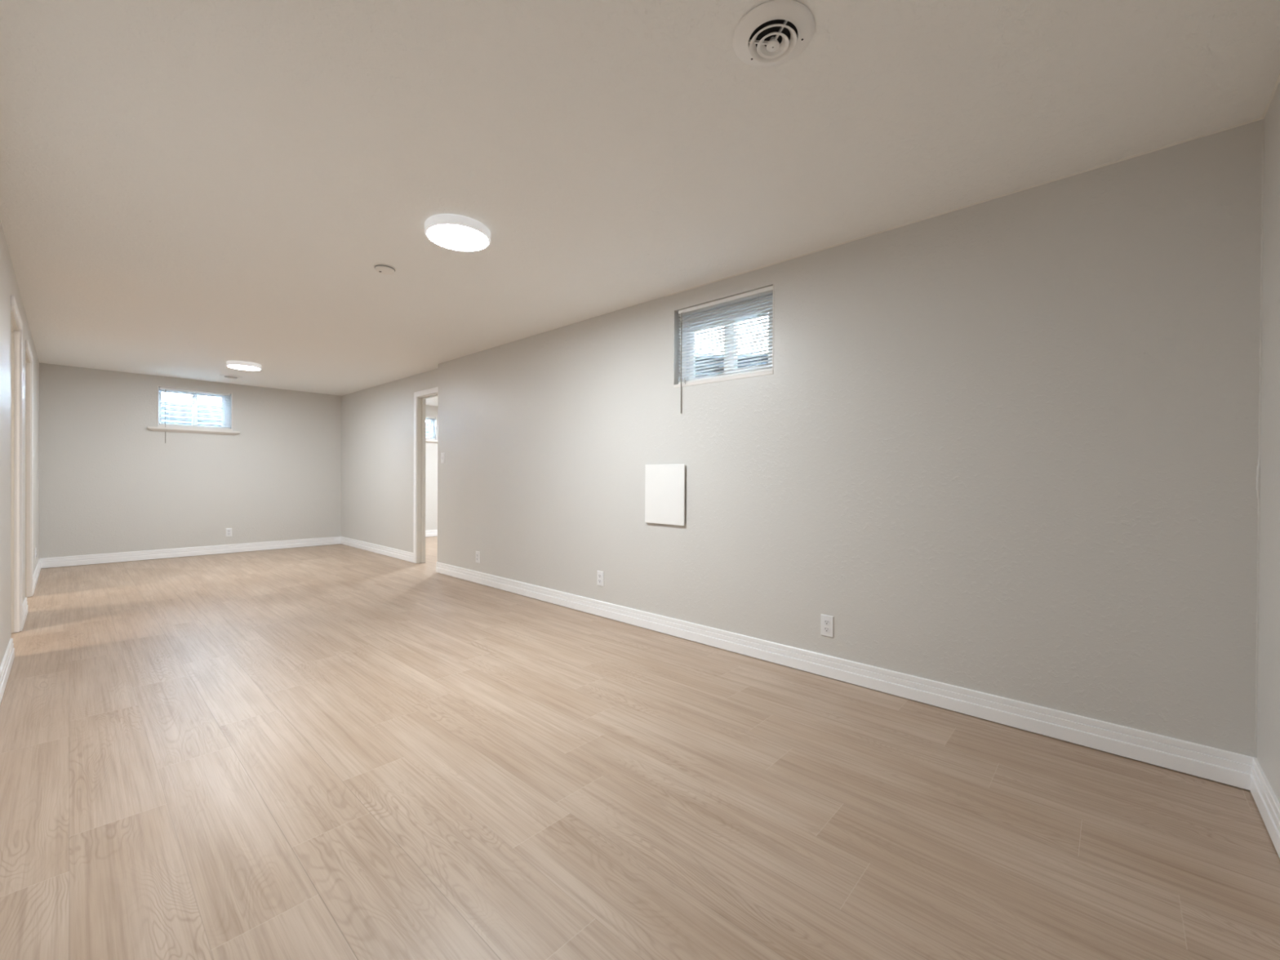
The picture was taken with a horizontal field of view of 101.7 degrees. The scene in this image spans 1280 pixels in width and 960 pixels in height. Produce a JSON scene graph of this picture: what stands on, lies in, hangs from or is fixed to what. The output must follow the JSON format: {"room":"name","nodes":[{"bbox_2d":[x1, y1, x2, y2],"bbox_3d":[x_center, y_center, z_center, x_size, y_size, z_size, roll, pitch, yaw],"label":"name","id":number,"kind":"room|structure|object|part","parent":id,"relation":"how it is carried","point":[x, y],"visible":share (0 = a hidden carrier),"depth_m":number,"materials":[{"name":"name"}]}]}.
{"room":"finished basement","nodes":[
{"label":"finished basement","id":0,"kind":"room"},
{"bbox_2d":[0,220,39,666],"bbox_3d":[-3.354,-0.123,2.684,9.307,2.557,0.100,1,0,42],"label":"wall","id":1,"kind":"structure","parent":0,"point":[9,286],"depth_m":2.91,"materials":[{"name":"paint"}]},
{"bbox_2d":[0,638,14,704],"bbox_3d":[-1.761,0.992,1.306,5.079,0.112,0.016,1,0,42],"label":"baseboard","id":2,"kind":"structure","parent":1,"relation":"attached to","point":[7,661],"depth_m":2.69,"materials":[{"name":"paint"}]},
{"bbox_2d":[10,295,22,638],"bbox_3d":[-3.968,-0.021,3.252,0.817,2.097,0.116,1,0,42],"label":"door","id":3,"kind":"structure","parent":1,"relation":"in","point":[16,324],"depth_m":3.49,"materials":[{"name":"paint"}]},
{"bbox_3d":[-3.904,-1.039,3.263,0.750,0.060,0.014,1,0,42],"label":"head casing","id":4,"kind":"part","parent":3,"relation":"part of","materials":[{"name":"paint"}]},
{"bbox_3d":[-4.211,-0.024,3.543,0.066,2.097,0.014,1,0,42],"label":"casing","id":5,"kind":"part","parent":3,"relation":"part of","materials":[{"name":"paint"}]},
{"bbox_2d":[22,597,28,627],"bbox_3d":[-4.483,0.963,3.792,0.656,0.112,0.016,1,0,42],"label":"baseboard","id":6,"kind":"structure","parent":1,"relation":"attached to","point":[25,607],"depth_m":3.81,"materials":[{"name":"paint"}]},
{"bbox_2d":[25,339,33,597],"bbox_3d":[-5.063,-0.033,4.252,0.832,2.097,0.116,1,0,42],"label":"door","id":7,"kind":"structure","parent":1,"relation":"in","point":[28,356],"depth_m":4.50,"materials":[{"name":"paint"}]},
{"bbox_3d":[-4.998,-1.051,4.263,0.765,0.060,0.014,1,0,42],"label":"head casing","id":8,"kind":"part","parent":7,"relation":"part of","materials":[{"name":"paint"}]},
{"bbox_3d":[-5.311,-0.036,4.548,0.066,2.097,0.014,1,0,42],"label":"casing","id":9,"kind":"part","parent":7,"relation":"part of","materials":[{"name":"paint"}]},
{"bbox_2d":[32,558,40,595],"bbox_3d":[-6.050,0.946,5.223,1.919,0.112,0.016,1,0,42],"label":"baseboard","id":10,"kind":"structure","parent":1,"relation":"attached to","point":[37,569],"depth_m":5.13,"materials":[{"name":"paint"}]},
{"bbox_2d":[39,362,437,568],"bbox_3d":[-5.806,-0.159,7.062,0.220,2.557,8.800,1,0,42],"label":"wall","id":11,"kind":"structure","parent":0,"point":[109,482],"depth_m":6.72,"materials":[{"name":"paint"}]},
{"bbox_2d":[40,536,341,568],"bbox_3d":[-5.713,0.939,7.003,0.016,0.112,3.099,1,0,42],"label":"baseboard","id":12,"kind":"structure","parent":11,"relation":"attached to","point":[57,562],"depth_m":6.73,"materials":[{"name":"paint"}]},
{"bbox_2d":[161,399,221,426],"bbox_3d":[-6.225,-0.804,7.210,0.600,0.604,1.262,1,0,42],"label":"window well","id":13,"kind":"object","parent":11,"relation":"attached to","point":[171,420],"visible":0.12,"depth_m":7.42,"materials":[{"name":"metal"}]},
{"bbox_2d":[146,385,239,435],"bbox_3d":[-5.880,-0.903,6.880,0.217,0.578,0.924,1,0,42],"label":"window","id":14,"kind":"structure","parent":11,"relation":"in","point":[160,428],"depth_m":6.88,"materials":[{"name":"plastic"}]},
{"bbox_3d":[-6.026,-0.935,6.810,0.022,0.436,0.371,1,0,42],"label":"sash","id":15,"kind":"part","parent":14,"relation":"part of","materials":[{"name":"plastic"}]},
{"bbox_3d":[-5.926,-0.941,6.937,0.070,0.480,0.738,1,0,42],"label":"frame","id":16,"kind":"part","parent":14,"relation":"part of","materials":[{"name":"plastic"}]},
{"bbox_2d":[159,386,230,443],"bbox_3d":[-5.848,-0.823,6.865,0.047,0.709,0.718,1,0,42],"label":"window blind","id":17,"kind":"object","parent":14,"relation":"attached to","point":[160,388],"visible":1,"depth_m":6.85,"materials":[{"name":"white plastic"}]},
{"bbox_3d":[-5.855,-0.711,6.872,0.024,0.014,0.716,1,0,42],"label":"rail","id":18,"kind":"part","parent":17,"relation":"part of","materials":[{"name":"white plastic"}]},
{"bbox_3d":[-5.836,-0.935,7.053,0.022,0.436,0.346,1,0,42],"label":"sash","id":19,"kind":"part","parent":14,"relation":"part of","materials":[{"name":"plastic"}]},
{"bbox_2d":[225,528,231,537],"bbox_3d":[-5.614,0.716,7.114,0.009,0.114,0.070,1,0,42],"label":"wall outlet","id":20,"kind":"object","parent":11,"relation":"attached to","point":[228,531],"visible":1,"depth_m":7.11,"materials":[{"name":"plastic"}]},
{"bbox_2d":[426,422,430,437],"bbox_3d":[-4.267,-0.782,9.354,0.600,0.604,1.262,1,0,42],"label":"window well","id":21,"kind":"object","parent":11,"relation":"attached to","point":[427,423],"visible":0.02,"depth_m":9.75,"materials":[{"name":"metal"}]},
{"bbox_2d":[425,529,437,537],"bbox_3d":[-3.714,0.941,9.193,0.016,0.112,2.631,1,0,42],"label":"baseboard","id":22,"kind":"structure","parent":11,"relation":"attached to","point":[429,532],"depth_m":9.21,"materials":[{"name":"paint"}]},
{"bbox_2d":[426,415,437,443],"bbox_3d":[-3.911,-0.892,9.029,0.225,0.477,0.910,1,0,42],"label":"window","id":23,"kind":"structure","parent":11,"relation":"in","point":[428,441],"depth_m":9.27,"materials":[{"name":"plastic"}]},
{"bbox_3d":[-3.867,-0.917,9.210,0.022,0.350,0.365,1,0,42],"label":"sash","id":24,"kind":"part","parent":23,"relation":"part of","materials":[{"name":"plastic"}]},
{"bbox_3d":[-3.966,-0.919,9.083,0.070,0.400,0.735,1,0,42],"label":"frame","id":25,"kind":"part","parent":23,"relation":"part of","materials":[{"name":"plastic"}]},
{"bbox_2d":[426,416,435,439],"bbox_3d":[-3.894,-0.919,9.017,0.028,0.393,0.715,1,0,42],"label":"window blind","id":26,"kind":"object","parent":23,"relation":"attached to","point":[430,418],"visible":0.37,"depth_m":9.22,"materials":[{"name":"white plastic"}]},
{"bbox_2d":[341,368,438,552],"bbox_3d":[-3.387,-0.144,7.046,3.376,2.557,0.100,1,0,42],"label":"wall","id":27,"kind":"structure","parent":0,"point":[377,454],"depth_m":7.12,"materials":[{"name":"paint"}]},
{"bbox_2d":[340,536,413,562],"bbox_3d":[-3.734,0.950,7.284,2.559,0.112,0.016,1,0,42],"label":"baseboard","id":28,"kind":"structure","parent":27,"relation":"attached to","point":[393,553],"depth_m":7.13,"materials":[{"name":"paint"}]},
{"bbox_2d":[413,386,438,563],"bbox_3d":[-2.447,-0.026,6.179,0.817,2.097,0.116,1,0,42],"label":"door frame","id":29,"kind":"structure","parent":27,"relation":"in","point":[420,397],"depth_m":6.39,"materials":[{"name":"paint"}]},
{"bbox_3d":[-2.759,-0.029,6.395,0.066,2.097,0.014,1,0,42],"label":"casing","id":30,"kind":"part","parent":29,"relation":"part of","materials":[{"name":"paint"}]},
{"bbox_3d":[-2.451,-1.044,6.114,0.750,0.060,0.014,1,0,42],"label":"head casing","id":31,"kind":"part","parent":29,"relation":"part of","materials":[{"name":"paint"}]},
{"bbox_2d":[0,536,1279,959],"bbox_3d":[-2.296,1.097,3.857,9.507,0.120,8.800,1,0,42],"label":"floor","id":32,"kind":"structure","parent":0,"point":[331,752],"depth_m":1.73,"materials":[{"name":"beige laminate"}]},
{"bbox_2d":[0,0,1279,406],"bbox_3d":[-2.281,-1.353,3.845,9.507,0.155,8.800,1,0,42],"label":"ceiling","id":33,"kind":"structure","parent":0,"point":[188,188],"depth_m":1.93,"materials":[{"name":"paint"}]},
{"bbox_2d":[219,374,241,378],"bbox_3d":[-5.159,-1.294,6.570,0.224,0.035,0.224,0,0,19],"label":"ceiling vent","id":34,"kind":"object","parent":33,"relation":"in","point":[228,376],"visible":1,"depth_m":6.53,"materials":[{"name":"metal"}]},
{"bbox_2d":[226,360,261,370],"bbox_3d":[-4.431,-1.279,5.832,0.314,0.048,0.314,1,0,42],"label":"ceiling light","id":35,"kind":"object","parent":33,"relation":"attached to","point":[241,365],"visible":1,"depth_m":5.75,"materials":[{"name":"white plastic"}]},
{"bbox_2d":[227,364,260,370],"bbox_3d":[-4.431,-1.262,5.832,0.290,0.012,0.290,1,0,42],"label":"diffuser","id":36,"kind":"object","parent":35,"relation":"attached to","point":[248,367],"depth_m":5.83,"materials":[{"name":"white plastic"}]},
{"bbox_2d":[373,262,395,275],"bbox_3d":[-1.527,-1.256,3.118,0.124,0.032,0.124,1,0,42],"label":"smoke detector","id":37,"kind":"object","parent":33,"relation":"attached to","point":[384,268],"visible":1,"depth_m":3.09,"materials":[{"name":"plastic"}]},
{"bbox_2d":[424,213,490,251],"bbox_3d":[-0.917,-1.242,2.629,0.314,0.048,0.314,1,0,42],"label":"ceiling light","id":38,"kind":"object","parent":33,"relation":"attached to","point":[449,231],"visible":1,"depth_m":2.57,"materials":[{"name":"white plastic"}]},
{"bbox_2d":[426,224,488,250],"bbox_3d":[-0.918,-1.224,2.629,0.290,0.012,0.290,1,0,42],"label":"diffuser","id":39,"kind":"object","parent":38,"relation":"attached to","point":[452,237],"depth_m":2.61,"materials":[{"name":"white plastic"}]},
{"bbox_2d":[732,0,814,67],"bbox_3d":[0.374,-1.234,1.466,0.224,0.035,0.224,1,0,42],"label":"ceiling vent","id":40,"kind":"object","parent":33,"relation":"in","point":[771,28],"visible":1,"depth_m":1.45,"materials":[{"name":"plastic"}]},
{"bbox_3d":[0.374,-1.230,1.466,0.036,0.024,0.036,1,0,42],"label":"knob","id":41,"kind":"part","parent":40,"relation":"part of","materials":[{"name":"metal"}]},
{"bbox_2d":[437,119,1264,757],"bbox_3d":[0.009,-0.107,3.864,5.932,2.557,0.219,1,0,42],"label":"wall","id":42,"kind":"structure","parent":0,"point":[1009,445],"depth_m":2.40,"materials":[{"name":"paint"}]},
{"bbox_2d":[440,453,444,462],"bbox_3d":[-2.168,-0.241,5.702,0.070,0.114,0.021,1,0,42],"label":"light switch","id":43,"kind":"object","parent":42,"relation":"attached to","point":[442,454],"visible":1,"depth_m":5.70,"materials":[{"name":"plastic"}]},
{"bbox_2d":[475,551,479,563],"bbox_3d":[-1.627,0.772,5.215,0.070,0.114,0.009,1,0,42],"label":"wall outlet","id":44,"kind":"object","parent":42,"relation":"attached to","point":[477,553],"visible":1,"depth_m":5.21,"materials":[{"name":"plastic"}]},
{"bbox_2d":[596,570,604,586],"bbox_3d":[-0.307,0.758,4.010,0.070,0.114,0.009,1,0,42],"label":"wall outlet","id":45,"kind":"object","parent":42,"relation":"attached to","point":[599,574],"visible":1,"depth_m":4.01,"materials":[{"name":"plastic"}]},
{"bbox_2d":[644,464,684,525],"bbox_3d":[0.171,0.098,3.566,0.348,0.408,0.021,1,0,42],"label":"access panel","id":46,"kind":"object","parent":42,"relation":"attached to","point":[664,484],"visible":1,"depth_m":3.55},
{"bbox_2d":[673,284,773,387],"bbox_3d":[0.555,-0.881,3.333,0.740,0.524,0.158,1,0,42],"label":"window","id":47,"kind":"structure","parent":42,"relation":"in","point":[769,372],"depth_m":3.34,"materials":[{"name":"plastic"}]},
{"bbox_3d":[0.485,-0.870,3.472,0.369,0.411,0.022,1,0,42],"label":"sash","id":48,"kind":"part","parent":47,"relation":"part of","materials":[{"name":"plastic"}]},
{"bbox_3d":[0.529,-0.630,3.309,0.738,0.022,0.088,1,0,42],"label":"sill","id":49,"kind":"part","parent":47,"relation":"part of","materials":[{"name":"paint"}]},
{"bbox_2d":[678,285,773,413],"bbox_3d":[0.518,-0.791,3.281,0.702,0.697,0.047,1,0,42],"label":"window blind","id":50,"kind":"object","parent":47,"relation":"attached to","point":[766,291],"visible":0.88,"depth_m":3.26,"materials":[{"name":"white plastic"}]},
{"bbox_3d":[0.336,-0.889,3.460,0.001,0.468,0.028,1,0,42],"label":"ladder cord","id":51,"kind":"part","parent":50,"relation":"part of","materials":[{"name":"white fabric"}]},
{"bbox_3d":[0.523,-0.650,3.288,0.700,0.014,0.024,1,0,42],"label":"rail","id":52,"kind":"part","parent":50,"relation":"part of","materials":[{"name":"white plastic"}]},
{"bbox_3d":[0.714,-0.885,3.115,0.001,0.468,0.028,1,0,42],"label":"ladder cord","id":53,"kind":"part","parent":50,"relation":"part of","materials":[{"name":"white fabric"}]},
{"bbox_3d":[0.682,-0.868,3.260,0.357,0.411,0.022,1,0,42],"label":"sash","id":54,"kind":"part","parent":47,"relation":"part of","materials":[{"name":"plastic"}]},
{"bbox_3d":[0.776,-0.889,3.031,0.005,0.501,0.008,1,0,42],"label":"trim","id":55,"kind":"part","parent":47,"relation":"part of","materials":[{"name":"paint"}]},
{"bbox_2d":[695,351,768,377],"bbox_3d":[0.850,-0.672,3.659,1.262,0.604,0.600,1,0,42],"label":"window well","id":56,"kind":"object","parent":42,"relation":"attached to","point":[766,351],"visible":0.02,"depth_m":4.01,"materials":[{"name":"metal"}]},
{"bbox_2d":[821,613,833,637],"bbox_3d":[1.008,0.786,2.809,0.070,0.114,0.009,1,0,42],"label":"wall outlet","id":57,"kind":"object","parent":42,"relation":"attached to","point":[827,621],"visible":1,"depth_m":2.80,"materials":[{"name":"plastic"}]},
{"bbox_2d":[823,619,830,625],"bbox_3d":[1.007,0.767,2.807,0.034,0.028,0.004,1,0,42],"label":"receptacle","id":58,"kind":"object","parent":57,"relation":"attached to","point":[826,622],"depth_m":2.80,"materials":[{"name":"plastic"}]},
{"bbox_2d":[823,626,830,632],"bbox_3d":[1.007,0.806,2.807,0.034,0.028,0.004,1,0,42],"label":"receptacle","id":59,"kind":"object","parent":57,"relation":"attached to","point":[826,629],"depth_m":2.80,"materials":[{"name":"plastic"}]},
{"bbox_2d":[435,561,1253,790],"bbox_3d":[-0.071,0.990,3.789,5.931,0.112,0.016,1,0,42],"label":"baseboard","id":60,"kind":"structure","parent":42,"relation":"attached to","point":[1228,767],"depth_m":2.42,"materials":[{"name":"paint"}]},
{"bbox_2d":[1256,81,1279,803],"bbox_3d":[1.184,-0.085,0.679,0.100,2.557,8.800,1,0,42],"label":"wall","id":61,"kind":"structure","parent":0,"point":[1268,756],"depth_m":1.67,"materials":[{"name":"paint"}]},
{"bbox_2d":[1249,757,1279,858],"bbox_3d":[1.111,1.013,0.697,0.016,0.112,2.989,1,0,42],"label":"baseboard","id":62,"kind":"structure","parent":61,"relation":"attached to","point":[1267,802],"depth_m":1.62,"materials":[{"name":"paint"}]}
]}

